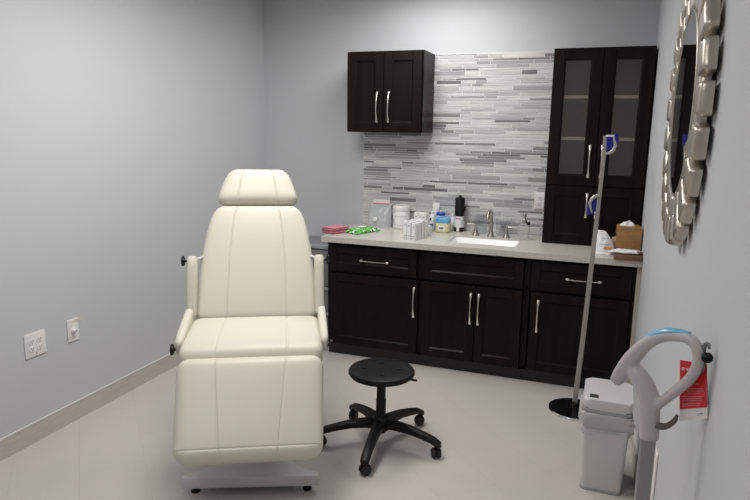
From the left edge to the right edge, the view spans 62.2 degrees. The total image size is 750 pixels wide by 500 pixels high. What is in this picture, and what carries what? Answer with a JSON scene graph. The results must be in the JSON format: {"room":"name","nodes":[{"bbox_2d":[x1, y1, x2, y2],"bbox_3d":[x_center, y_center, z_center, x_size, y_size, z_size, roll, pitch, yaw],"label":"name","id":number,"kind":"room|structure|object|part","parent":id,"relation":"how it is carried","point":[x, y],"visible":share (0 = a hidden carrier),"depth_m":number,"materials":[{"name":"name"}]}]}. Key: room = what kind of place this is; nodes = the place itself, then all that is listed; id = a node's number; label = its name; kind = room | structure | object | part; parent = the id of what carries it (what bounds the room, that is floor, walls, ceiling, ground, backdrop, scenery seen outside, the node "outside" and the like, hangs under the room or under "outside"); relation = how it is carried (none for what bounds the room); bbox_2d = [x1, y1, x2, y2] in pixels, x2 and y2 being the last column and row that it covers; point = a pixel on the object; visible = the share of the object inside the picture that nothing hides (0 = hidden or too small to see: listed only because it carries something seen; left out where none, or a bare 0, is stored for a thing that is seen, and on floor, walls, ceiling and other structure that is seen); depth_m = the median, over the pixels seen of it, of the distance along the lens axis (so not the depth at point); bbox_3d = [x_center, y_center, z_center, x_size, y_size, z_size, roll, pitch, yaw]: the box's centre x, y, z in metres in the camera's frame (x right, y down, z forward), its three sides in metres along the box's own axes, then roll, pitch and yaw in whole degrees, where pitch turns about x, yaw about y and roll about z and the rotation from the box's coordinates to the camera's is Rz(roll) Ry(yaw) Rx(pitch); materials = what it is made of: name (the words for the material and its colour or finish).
{"room":"examination room","nodes":[
{"label":"examination room","id":0,"kind":"room"},
{"bbox_2d":[0,0,265,438],"bbox_3d":[-1.978,-0.259,2.836,0.100,2.750,5.900,5,12,20],"label":"wall","id":1,"kind":"structure","parent":0,"point":[124,124],"depth_m":3.72,"materials":[{"name":"grey paint"}]},
{"bbox_2d":[23,329,46,359],"bbox_3d":[-1.812,0.502,3.318,0.010,0.131,0.131,5,12,20],"label":"outlet plate","id":2,"kind":"object","parent":1,"relation":"attached to","point":[34,343],"visible":1,"depth_m":3.31,"materials":[{"name":"white plastic"}]},
{"bbox_2d":[66,317,80,342],"bbox_3d":[-1.713,0.456,3.558,0.028,0.130,0.098,5,12,20],"label":"plate","id":3,"kind":"object","parent":1,"relation":"attached to","point":[72,325],"visible":1,"depth_m":3.54,"materials":[{"name":"white plastic"}]},
{"bbox_2d":[0,351,178,461],"bbox_3d":[-1.945,1.038,3.068,0.012,0.115,5.700,5,12,20],"label":"baseboard","id":4,"kind":"structure","parent":1,"relation":"attached to","point":[43,427],"depth_m":3.65,"materials":[{"name":"tile"}]},
{"bbox_2d":[0,342,634,499],"bbox_3d":[-0.519,1.264,2.580,3.252,0.100,5.900,5,12,20],"label":"floor","id":5,"kind":"structure","parent":0,"point":[500,438],"depth_m":3.30,"materials":[{"name":"tile"}]},
{"bbox_2d":[170,169,332,493],"bbox_3d":[-0.600,0.367,3.110,0.768,1.457,1.255,-1,11,-7],"label":"chair","id":6,"kind":"object","parent":5,"relation":"on","point":[249,388],"visible":1,"depth_m":2.92,"materials":[{"name":"beige leather"}]},
{"bbox_3d":[-0.937,0.461,2.886,0.028,0.051,0.053,-1,11,-7],"label":"knob","id":7,"kind":"part","parent":6,"relation":"part of","materials":[{"name":"black plastic"}]},
{"bbox_3d":[-0.992,0.056,3.231,0.028,0.051,0.053,-1,11,-7],"label":"knob","id":8,"kind":"part","parent":6,"relation":"part of","materials":[{"name":"black plastic"}]},
{"bbox_3d":[-0.589,0.444,3.031,0.649,0.130,0.470,-1,11,-7],"label":"seat","id":9,"kind":"part","parent":6,"relation":"part of","materials":[{"name":"beige leather"}]},
{"bbox_3d":[-0.640,0.071,3.395,0.639,0.595,0.367,-1,11,-7],"label":"backrest","id":10,"kind":"part","parent":6,"relation":"part of","materials":[{"name":"beige leather"}]},
{"bbox_3d":[-0.259,0.052,3.327,0.028,0.051,0.053,-1,11,-7],"label":"knob","id":11,"kind":"part","parent":6,"relation":"part of","materials":[{"name":"black plastic"}]},
{"bbox_3d":[-0.215,0.457,2.981,0.028,0.051,0.053,-1,11,-7],"label":"knob","id":12,"kind":"part","parent":6,"relation":"part of","materials":[{"name":"black plastic"}]},
{"bbox_2d":[309,236,327,328],"bbox_3d":[-0.434,0.306,5.199,0.406,0.786,0.418,5,12,20],"label":"cart","id":13,"kind":"object","parent":5,"relation":"on","point":[318,247],"visible":0.03,"depth_m":4.96,"materials":[{"name":"grey plastic"}]},
{"bbox_2d":[309,236,327,249],"bbox_3d":[-0.426,-0.064,5.133,0.406,0.034,0.406,5,12,20],"label":"tray","id":14,"kind":"object","parent":13,"relation":"on","point":[315,241],"depth_m":5.02,"materials":[{"name":"grey plastic"}]},
{"bbox_3d":[-0.492,0.137,4.997,0.366,0.292,0.028,5,12,20],"label":"drawer","id":15,"kind":"part","parent":13,"relation":"part of","materials":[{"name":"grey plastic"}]},
{"bbox_3d":[-0.495,0.391,5.046,0.366,0.195,0.028,5,12,20],"label":"drawer","id":16,"kind":"part","parent":13,"relation":"part of","materials":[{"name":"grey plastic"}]},
{"bbox_2d":[328,242,420,363],"bbox_3d":[0.086,0.334,4.861,0.716,0.872,0.727,5,12,20],"label":"base cabinet","id":17,"kind":"object","parent":5,"relation":"on","point":[374,291],"visible":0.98,"depth_m":4.56,"materials":[{"name":"brown wood"}]},
{"bbox_3d":[-0.018,0.076,4.508,0.670,0.192,0.020,5,12,20],"label":"drawer","id":18,"kind":"part","parent":17,"relation":"part of","materials":[{"name":"brown wood"}]},
{"bbox_3d":[-0.009,0.086,4.476,0.223,0.017,0.037,5,12,20],"label":"handle","id":19,"kind":"part","parent":17,"relation":"part of","materials":[{"name":"silver metal"}]},
{"bbox_3d":[-0.018,0.459,4.580,0.683,0.548,0.020,5,12,20],"label":"door","id":20,"kind":"part","parent":17,"relation":"part of","materials":[{"name":"brown wood"}]},
{"bbox_3d":[0.273,0.375,4.426,0.018,0.226,0.036,5,12,20],"label":"handle","id":21,"kind":"part","parent":17,"relation":"part of","materials":[{"name":"silver metal"}]},
{"bbox_2d":[323,358,441,475],"bbox_3d":[0.041,0.848,3.346,0.678,0.440,0.677,5,12,20],"label":"stool","id":22,"kind":"object","parent":5,"relation":"on","point":[381,373],"visible":0.89,"depth_m":3.33,"materials":[{"name":"black plastic"}]},
{"bbox_3d":[-0.157,0.958,3.369,0.323,0.096,0.063,0,11,-6],"label":"leg","id":23,"kind":"part","parent":22,"relation":"part of","materials":[{"name":"black plastic"}]},
{"bbox_3d":[-0.061,0.924,3.551,0.063,0.096,0.323,-5,13,-29],"label":"leg","id":24,"kind":"part","parent":22,"relation":"part of","materials":[{"name":"black plastic"}]},
{"bbox_3d":[-0.015,0.991,3.208,0.063,0.096,0.323,4,11,14],"label":"leg","id":25,"kind":"part","parent":22,"relation":"part of","materials":[{"name":"black plastic"}]},
{"bbox_3d":[0.035,0.652,3.329,0.356,0.039,0.356,5,12,20],"label":"seat","id":26,"kind":"part","parent":22,"relation":"part of","materials":[{"name":"black"}]},
{"bbox_3d":[0.165,0.934,3.520,0.323,0.096,0.063,-10,15,-44],"label":"leg","id":27,"kind":"part","parent":22,"relation":"part of","materials":[{"name":"black plastic"}]},
{"bbox_3d":[0.201,0.975,3.308,0.323,0.096,0.063,6,12,25],"label":"leg","id":28,"kind":"part","parent":22,"relation":"part of","materials":[{"name":"black plastic"}]},
{"bbox_2d":[418,250,528,379],"bbox_3d":[0.771,0.391,4.617,0.740,0.872,0.726,5,12,20],"label":"base cabinet","id":29,"kind":"object","parent":5,"relation":"on","point":[472,308],"visible":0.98,"depth_m":4.32,"materials":[{"name":"brown wood"}]},
{"bbox_3d":[0.512,0.504,4.392,0.376,0.548,0.020,5,12,20],"label":"door","id":30,"kind":"part","parent":29,"relation":"part of","materials":[{"name":"brown wood"}]},
{"bbox_3d":[0.656,0.407,4.290,0.018,0.226,0.036,5,12,20],"label":"handle","id":31,"kind":"part","parent":29,"relation":"part of","materials":[{"name":"silver metal"}]},
{"bbox_3d":[0.667,0.133,4.264,0.694,0.192,0.020,5,12,20],"label":"drawer","id":32,"kind":"part","parent":29,"relation":"part of","materials":[{"name":"brown wood"}]},
{"bbox_3d":[0.708,0.412,4.271,0.018,0.226,0.036,5,12,20],"label":"handle","id":33,"kind":"part","parent":29,"relation":"part of","materials":[{"name":"silver metal"}]},
{"bbox_2d":[321,223,641,267],"bbox_3d":[0.751,-0.021,4.550,2.182,0.118,0.728,5,12,20],"label":"countertop","id":34,"kind":"structure","parent":29,"relation":"on","point":[458,242],"depth_m":4.35,"materials":[{"name":"stone"}]},
{"bbox_2d":[346,226,379,233],"bbox_3d":[-0.096,-0.162,4.782,0.140,0.037,0.270,11,15,41],"label":"packet","id":35,"kind":"object","parent":34,"relation":"on","point":[359,229],"visible":1,"depth_m":4.72,"materials":[{"name":"green plastic"}]},
{"bbox_2d":[368,199,391,226],"bbox_3d":[0.040,-0.300,5.057,0.200,0.214,0.098,4,11,16],"label":"bag","id":36,"kind":"object","parent":34,"relation":"on","point":[380,209],"visible":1,"depth_m":5.06,"materials":[{"name":"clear plastic"}]},
{"bbox_2d":[393,204,409,228],"bbox_3d":[0.211,-0.269,4.989,0.140,0.183,0.140,5,12,20],"label":"wipes canister","id":37,"kind":"object","parent":34,"relation":"on","point":[401,212],"visible":0.92,"depth_m":4.93,"materials":[{"name":"white plastic"}]},
{"bbox_3d":[0.212,-0.338,4.975,0.140,0.042,0.140,5,12,20],"label":"lid","id":38,"kind":"part","parent":37,"relation":"part of","materials":[{"name":"white plastic"}]},
{"bbox_2d":[403,221,409,238],"bbox_3d":[0.226,-0.146,4.497,0.031,0.130,0.035,9,14,36],"label":"carton","id":39,"kind":"object","parent":34,"relation":"on","point":[404,222],"visible":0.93,"depth_m":4.48,"materials":[{"name":"white cardboard"}]},
{"bbox_2d":[407,222,413,239],"bbox_3d":[0.253,-0.138,4.470,0.031,0.125,0.035,10,14,39],"label":"carton","id":40,"kind":"object","parent":34,"relation":"on","point":[409,224],"visible":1,"depth_m":4.45,"materials":[{"name":"white cardboard"}]},
{"bbox_2d":[411,223,417,239],"bbox_3d":[0.283,-0.131,4.448,0.031,0.121,0.035,9,14,38],"label":"carton","id":41,"kind":"object","parent":34,"relation":"on","point":[414,233],"visible":1,"depth_m":4.44,"materials":[{"name":"white cardboard"}]},
{"bbox_2d":[416,222,420,239],"bbox_3d":[0.311,-0.139,4.481,0.031,0.124,0.035,9,13,35],"label":"carton","id":42,"kind":"object","parent":34,"relation":"on","point":[419,223],"visible":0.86,"depth_m":4.47,"materials":[{"name":"white cardboard"}]},
{"bbox_2d":[418,212,424,218],"bbox_3d":[0.354,-0.206,4.730,0.033,0.162,0.050,9,14,36],"label":"carton","id":43,"kind":"object","parent":34,"relation":"on","point":[419,213],"visible":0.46,"depth_m":4.70,"materials":[{"name":"white cardboard"}]},
{"bbox_2d":[419,220,424,238],"bbox_3d":[0.338,-0.149,4.514,0.031,0.133,0.035,9,14,37],"label":"carton","id":44,"kind":"object","parent":34,"relation":"on","point":[421,221],"visible":0.8,"depth_m":4.50,"materials":[{"name":"white cardboard"}]},
{"bbox_2d":[422,212,428,224],"bbox_3d":[0.382,-0.201,4.710,0.033,0.162,0.050,9,14,36],"label":"carton","id":45,"kind":"object","parent":34,"relation":"on","point":[425,216],"visible":0.47,"depth_m":4.68,"materials":[{"name":"white cardboard"}]},
{"bbox_2d":[424,220,427,237],"bbox_3d":[0.365,-0.152,4.550,0.031,0.126,0.035,9,14,36],"label":"carton","id":46,"kind":"object","parent":34,"relation":"on","point":[426,221],"visible":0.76,"depth_m":4.54,"materials":[{"name":"white cardboard"}]},
{"bbox_2d":[428,225,431,235],"bbox_3d":[0.400,-0.145,4.644,0.034,0.077,0.034,9,14,36],"label":"carton","id":47,"kind":"object","parent":34,"relation":"on","point":[429,226],"visible":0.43,"depth_m":4.63,"materials":[{"name":"white cardboard"}]},
{"bbox_2d":[430,210,434,230],"bbox_3d":[0.451,-0.235,4.886,0.042,0.163,0.042,5,12,20],"label":"pump bottle","id":48,"kind":"object","parent":34,"relation":"on","point":[432,216],"visible":0.87,"depth_m":4.87,"materials":[{"name":"white plastic"}]},
{"bbox_2d":[433,202,439,227],"bbox_3d":[0.484,-0.271,4.943,0.042,0.212,0.041,-5,12,-27],"label":"tube","id":49,"kind":"object","parent":34,"relation":"on","point":[435,205],"visible":0.41,"depth_m":4.93,"materials":[{"name":"white plastic"}]},
{"bbox_2d":[436,210,444,216],"bbox_3d":[0.517,-0.236,4.908,0.072,0.159,0.072,5,12,20],"label":"jar","id":50,"kind":"object","parent":34,"relation":"on","point":[439,214],"visible":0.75,"depth_m":4.88,"materials":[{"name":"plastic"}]},
{"bbox_3d":[0.518,-0.286,4.898,0.072,0.024,0.072,5,12,20],"label":"lid","id":51,"kind":"part","parent":50,"relation":"part of","materials":[{"name":"blue plastic"}]},
{"bbox_2d":[435,217,450,232],"bbox_3d":[0.527,-0.194,4.811,0.115,0.113,0.094,5,12,20],"label":"jar","id":52,"kind":"object","parent":34,"relation":"on","point":[443,225],"visible":1,"depth_m":4.77,"materials":[{"name":"beige plastic"}]},
{"bbox_3d":[0.528,-0.232,4.804,0.115,0.036,0.092,5,12,20],"label":"lid","id":53,"kind":"part","parent":52,"relation":"part of","materials":[{"name":"blue plastic"}]},
{"bbox_2d":[450,214,453,229],"bbox_3d":[0.613,-0.221,4.913,0.034,0.130,0.034,5,12,20],"label":"bottle","id":54,"kind":"object","parent":34,"relation":"on","point":[452,215],"visible":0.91,"depth_m":4.90,"materials":[{"name":"white plastic"}]},
{"bbox_2d":[454,195,465,231],"bbox_3d":[0.662,-0.287,4.853,0.080,0.284,0.077,-3,12,-20],"label":"bottle","id":55,"kind":"object","parent":34,"relation":"on","point":[460,208],"visible":1,"depth_m":4.82,"materials":[{"name":"black plastic"}]},
{"bbox_2d":[467,223,478,235],"bbox_3d":[0.743,-0.159,4.711,0.094,0.088,0.052,5,12,20],"label":"water tap","id":56,"kind":"object","parent":34,"relation":"on","point":[475,232],"visible":1,"depth_m":4.69,"materials":[{"name":"silver metal"}]},
{"bbox_2d":[449,237,518,258],"bbox_3d":[0.782,-0.002,4.472,0.478,0.110,0.280,5,12,20],"label":"sink basin","id":57,"kind":"object","parent":34,"relation":"in","point":[514,243],"depth_m":4.58,"materials":[{"name":"white ceramic"}]},
{"bbox_2d":[486,209,493,236],"bbox_3d":[0.855,-0.197,4.600,0.054,0.209,0.130,5,12,20],"label":"faucet","id":58,"kind":"object","parent":34,"relation":"on","point":[490,212],"visible":1,"depth_m":4.62,"materials":[{"name":"silver metal"}]},
{"bbox_3d":[0.846,-0.240,4.587,0.025,0.119,0.116,7,12,28],"label":"spout","id":59,"kind":"part","parent":58,"relation":"part of","materials":[{"name":"silver metal"}]},
{"bbox_2d":[502,226,515,237],"bbox_3d":[0.994,-0.134,4.601,0.094,0.088,0.052,5,12,20],"label":"water tap","id":60,"kind":"object","parent":34,"relation":"on","point":[505,235],"visible":1,"depth_m":4.60,"materials":[{"name":"silver metal"}]},
{"bbox_2d":[519,214,529,239],"bbox_3d":[1.091,-0.172,4.544,0.085,0.185,0.086,5,12,20],"label":"soap dispenser","id":61,"kind":"object","parent":34,"relation":"on","point":[524,220],"visible":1,"depth_m":4.52,"materials":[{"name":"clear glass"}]},
{"bbox_2d":[542,46,656,245],"bbox_3d":[1.543,-0.705,4.329,0.635,1.329,0.356,5,12,20],"label":"cabinet","id":62,"kind":"object","parent":34,"relation":"on","point":[598,92],"visible":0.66,"depth_m":4.27,"materials":[{"name":"brown wood"}]},
{"bbox_3d":[1.344,-0.245,4.346,0.316,0.402,0.020,5,12,20],"label":"door","id":63,"kind":"part","parent":62,"relation":"part of","materials":[{"name":"brown wood"}]},
{"bbox_2d":[561,137,584,139],"bbox_3d":[1.405,-0.788,4.384,0.285,0.020,0.276,5,12,20],"label":"shelf","id":64,"kind":"object","parent":62,"relation":"attached to","point":[562,138],"depth_m":4.26,"materials":[{"name":"beige wood"}]},
{"bbox_3d":[1.354,-0.895,4.220,0.316,0.911,0.020,5,12,20],"label":"door","id":65,"kind":"part","parent":62,"relation":"part of","materials":[{"name":"brown wood"}]},
{"bbox_2d":[564,95,587,99],"bbox_3d":[1.409,-1.060,4.332,0.285,0.020,0.276,5,12,20],"label":"shelf","id":66,"kind":"object","parent":62,"relation":"attached to","point":[566,97],"depth_m":4.21,"materials":[{"name":"beige wood"}]},
{"bbox_3d":[1.451,-0.302,4.266,0.018,0.170,0.036,5,12,20],"label":"handle","id":67,"kind":"part","parent":62,"relation":"part of","materials":[{"name":"silver metal"}]},
{"bbox_3d":[1.449,-0.599,4.210,0.018,0.222,0.036,5,12,20],"label":"handle","id":68,"kind":"part","parent":62,"relation":"part of","materials":[{"name":"silver metal"}]},
{"bbox_3d":[1.598,-0.733,4.477,0.597,1.289,0.005,5,12,20],"label":"panel","id":69,"kind":"part","parent":62,"relation":"part of","materials":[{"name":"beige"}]},
{"bbox_3d":[1.524,-0.593,4.184,0.018,0.222,0.036,5,12,20],"label":"handle","id":70,"kind":"part","parent":62,"relation":"part of","materials":[{"name":"silver metal"}]},
{"bbox_3d":[1.642,-0.220,4.241,0.308,0.402,0.020,5,12,20],"label":"door","id":71,"kind":"part","parent":62,"relation":"part of","materials":[{"name":"brown wood"}]},
{"bbox_3d":[1.651,-0.871,4.114,0.308,0.911,0.020,5,12,20],"label":"door","id":72,"kind":"part","parent":62,"relation":"part of","materials":[{"name":"brown wood"}]},
{"bbox_2d":[614,95,638,99],"bbox_3d":[1.700,-1.035,4.228,0.285,0.020,0.276,5,12,20],"label":"shelf","id":73,"kind":"object","parent":62,"relation":"attached to","point":[616,97],"depth_m":4.11,"materials":[{"name":"beige wood"}]},
{"bbox_2d":[619,138,634,140],"bbox_3d":[1.696,-0.763,4.281,0.285,0.020,0.276,5,12,20],"label":"shelf","id":74,"kind":"object","parent":62,"relation":"attached to","point":[620,139],"depth_m":4.14,"materials":[{"name":"beige wood"}]},
{"bbox_2d":[595,230,613,254],"bbox_3d":[1.501,-0.051,4.052,0.124,0.153,0.087,4,11,15],"label":"paper bag","id":75,"kind":"object","parent":34,"relation":"on","point":[604,244],"visible":0.93,"depth_m":4.04,"materials":[{"name":"white paper"}]},
{"bbox_2d":[611,236,615,248],"bbox_3d":[1.568,-0.040,4.104,0.048,0.110,0.012,7,13,29],"label":"sachet","id":76,"kind":"object","parent":34,"relation":"on","point":[613,239],"visible":0.48,"depth_m":4.09,"materials":[{"name":"beige"}]},
{"bbox_2d":[613,248,642,261],"bbox_3d":[1.620,0.026,3.990,0.164,0.026,0.316,5,12,20],"label":"wood tray","id":77,"kind":"object","parent":34,"relation":"on","point":[617,256],"visible":0.56,"depth_m":3.85,"materials":[{"name":"brown wood"}]},
{"bbox_2d":[610,246,642,253],"bbox_3d":[1.596,-0.003,3.933,0.208,0.049,0.111,4,11,16],"label":"wrapper","id":78,"kind":"object","parent":77,"relation":"on","point":[619,249],"visible":1,"depth_m":3.91,"materials":[{"name":"white plastic"}]},
{"bbox_2d":[615,220,641,250],"bbox_3d":[1.651,-0.098,4.050,0.146,0.192,0.128,4,11,17],"label":"tissue box","id":79,"kind":"object","parent":77,"relation":"on","point":[628,234],"visible":0.94,"depth_m":4.00,"materials":[{"name":"brown wood"}]},
{"bbox_3d":[-0.299,-0.138,4.736,0.121,0.008,0.177,11,15,43],"label":"folded cloth","id":80,"kind":"object","parent":34,"relation":"on","visible":0},
{"bbox_2d":[322,230,346,232],"bbox_3d":[-0.299,-0.146,4.725,0.176,0.008,0.121,-10,15,-44],"label":"folded cloth","id":81,"kind":"object","parent":80,"relation":"on","point":[323,230],"visible":0.58,"depth_m":4.68,"materials":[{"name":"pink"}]},
{"bbox_2d":[322,228,348,231],"bbox_3d":[-0.301,-0.158,4.733,0.121,0.008,0.176,11,15,44],"label":"folded cloth","id":82,"kind":"object","parent":81,"relation":"on","point":[348,228],"visible":0.46,"depth_m":4.68,"materials":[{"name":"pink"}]},
{"bbox_2d":[321,227,348,230],"bbox_3d":[-0.302,-0.166,4.723,0.121,0.008,0.176,11,15,42],"label":"folded cloth","id":83,"kind":"object","parent":82,"relation":"on","point":[346,227],"visible":0.58,"depth_m":4.68,"materials":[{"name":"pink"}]},
{"bbox_2d":[322,224,349,228],"bbox_3d":[-0.295,-0.177,4.727,0.121,0.008,0.176,11,15,42],"label":"folded cloth","id":84,"kind":"object","parent":83,"relation":"on","point":[338,226],"visible":1,"depth_m":4.71,"materials":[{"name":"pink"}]},
{"bbox_3d":[0.840,0.531,4.275,0.314,0.548,0.020,5,12,20],"label":"door","id":85,"kind":"part","parent":29,"relation":"part of","materials":[{"name":"brown wood"}]},
{"bbox_2d":[521,258,636,388],"bbox_3d":[1.434,0.447,4.381,0.667,0.872,0.727,5,12,20],"label":"base cabinet","id":86,"kind":"object","parent":5,"relation":"on","point":[556,290],"visible":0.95,"depth_m":4.08,"materials":[{"name":"brown wood"}]},
{"bbox_3d":[1.080,0.443,4.139,0.018,0.226,0.036,5,12,20],"label":"handle","id":87,"kind":"part","parent":86,"relation":"part of","materials":[{"name":"silver metal"}]},
{"bbox_3d":[1.328,0.572,4.101,0.613,0.548,0.020,5,12,20],"label":"door","id":88,"kind":"part","parent":86,"relation":"part of","materials":[{"name":"brown wood"}]},
{"bbox_3d":[1.330,0.189,4.028,0.621,0.192,0.020,5,12,20],"label":"drawer","id":89,"kind":"part","parent":86,"relation":"part of","materials":[{"name":"brown wood"}]},
{"bbox_3d":[1.340,0.200,3.996,0.223,0.017,0.037,5,12,20],"label":"handle","id":90,"kind":"part","parent":86,"relation":"part of","materials":[{"name":"silver metal"}]},
{"bbox_2d":[548,133,618,420],"bbox_3d":[1.242,0.164,3.690,0.307,1.688,0.307,5,12,20],"label":"pole stand","id":91,"kind":"object","parent":5,"relation":"on","point":[566,408],"visible":0.85,"depth_m":3.72,"materials":[{"name":"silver metal"}]},
{"bbox_2d":[586,198,596,214],"bbox_3d":[1.277,-0.259,3.636,0.072,0.106,0.024,5,12,20],"label":"cup","id":92,"kind":"object","parent":91,"relation":"on","point":[592,204],"depth_m":3.62,"materials":[{"name":"blue plastic"}]},
{"bbox_2d":[606,133,618,151],"bbox_3d":[1.350,-0.612,3.543,0.072,0.106,0.024,5,12,20],"label":"cup","id":93,"kind":"object","parent":91,"relation":"on","point":[612,140],"depth_m":3.53,"materials":[{"name":"blue plastic"}]},
{"bbox_2d":[578,377,635,495],"bbox_3d":[1.124,0.907,3.039,0.258,0.472,0.298,5,12,21],"label":"waste bin","id":94,"kind":"object","parent":5,"relation":"on","point":[606,420],"visible":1,"depth_m":2.92,"materials":[{"name":"grey plastic"}]},
{"bbox_3d":[1.126,0.701,3.000,0.220,0.052,0.274,5,12,21],"label":"lid","id":95,"kind":"part","parent":94,"relation":"part of","materials":[{"name":"grey plastic"}]},
{"bbox_2d":[610,328,712,499],"bbox_3d":[0.689,0.783,1.639,0.174,1.237,0.316,2,11,7],"label":"handle","id":96,"kind":"object","parent":5,"relation":"on","point":[651,403],"visible":1,"depth_m":1.55,"materials":[{"name":"grey plastic"}]},
{"bbox_3d":[0.697,0.330,1.544,0.052,0.307,0.232,-7,13,-34],"label":"handle","id":97,"kind":"part","parent":96,"relation":"part of","materials":[{"name":"grey plastic"}]},
{"bbox_2d":[680,360,708,420],"bbox_3d":[0.760,0.345,1.477,0.013,0.173,0.097,-3,12,-18],"label":"tag","id":98,"kind":"object","parent":96,"relation":"hanging from","point":[694,401],"visible":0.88,"depth_m":1.48,"materials":[{"name":"red paper"}]},
{"bbox_2d":[263,0,660,236],"bbox_3d":[0.497,-0.639,4.986,3.052,2.750,0.100,5,12,20],"label":"wall","id":99,"kind":"structure","parent":0,"point":[307,43],"depth_m":5.05,"materials":[{"name":"grey paint"}]},
{"bbox_2d":[347,50,434,132],"bbox_3d":[0.115,-1.203,4.763,0.598,0.592,0.361,5,12,20],"label":"upper cabinet","id":100,"kind":"object","parent":99,"relation":"attached to","point":[388,91],"visible":1,"depth_m":4.63,"materials":[{"name":"brown wood"}]},
{"bbox_3d":[-0.072,-1.192,4.689,0.289,0.580,0.020,5,12,20],"label":"door","id":101,"kind":"part","parent":100,"relation":"part of","materials":[{"name":"brown wood"}]},
{"bbox_3d":[0.011,-1.069,4.651,0.018,0.226,0.036,5,12,20],"label":"handle","id":102,"kind":"part","parent":100,"relation":"part of","materials":[{"name":"silver metal"}]},
{"bbox_3d":[0.098,-1.062,4.620,0.018,0.226,0.036,5,12,20],"label":"handle","id":103,"kind":"part","parent":100,"relation":"part of","materials":[{"name":"silver metal"}]},
{"bbox_3d":[0.204,-1.168,4.591,0.290,0.580,0.020,5,12,20],"label":"door","id":104,"kind":"part","parent":100,"relation":"part of","materials":[{"name":"brown wood"}]},
{"bbox_2d":[363,51,553,235],"bbox_3d":[0.709,-0.820,4.815,1.704,1.346,0.008,5,12,20],"label":"backsplash","id":105,"kind":"structure","parent":99,"relation":"attached to","point":[487,145],"depth_m":4.78,"materials":[{"name":"tile"}]},
{"bbox_2d":[534,192,544,208],"bbox_3d":[1.240,-0.372,4.691,0.074,0.128,0.010,5,12,20],"label":"wall outlet","id":106,"kind":"object","parent":99,"relation":"attached to","point":[539,198],"visible":1,"depth_m":4.69,"materials":[{"name":"white plastic"}]},
{"bbox_2d":[630,0,749,499],"bbox_3d":[0.982,-0.011,1.782,0.100,2.750,5.900,5,12,20],"label":"wall","id":107,"kind":"structure","parent":0,"point":[700,286],"depth_m":1.60,"materials":[{"name":"grey paint"}]},
{"bbox_2d":[626,267,640,383],"bbox_3d":[1.764,0.472,4.280,0.022,0.873,0.680,5,12,20],"label":"trim","id":108,"kind":"structure","parent":107,"relation":"attached to","point":[638,276],"depth_m":3.94,"materials":[{"name":"beige"}]},
{"bbox_2d":[630,384,637,487],"bbox_3d":[0.781,1.343,1.705,0.012,0.115,4.950,5,12,20],"label":"baseboard","id":109,"kind":"structure","parent":107,"relation":"attached to","point":[633,437],"depth_m":3.18,"materials":[{"name":"tile"}]},
{"bbox_2d":[650,446,658,499],"bbox_3d":[1.050,0.869,2.342,0.007,0.250,0.080,5,12,20],"label":"cover plate","id":110,"kind":"object","parent":107,"relation":"attached to","point":[656,449],"visible":0.79,"depth_m":2.31,"materials":[{"name":"white"}]},
{"bbox_2d":[661,0,720,245],"bbox_3d":[1.054,-0.488,2.099,0.050,0.948,0.948,5,12,20],"label":"wall mirror","id":111,"kind":"object","parent":107,"relation":"attached to","point":[693,78],"visible":1,"depth_m":1.91,"materials":[{"name":"grey mirror"}]},
{"bbox_2d":[670,11,696,193],"bbox_3d":[1.053,-0.488,2.099,0.028,0.597,0.597,5,12,20],"label":"mirror glass","id":112,"kind":"object","parent":111,"relation":"attached to","point":[686,68],"depth_m":2.09,"materials":[{"name":"silver mirror"}]}
]}

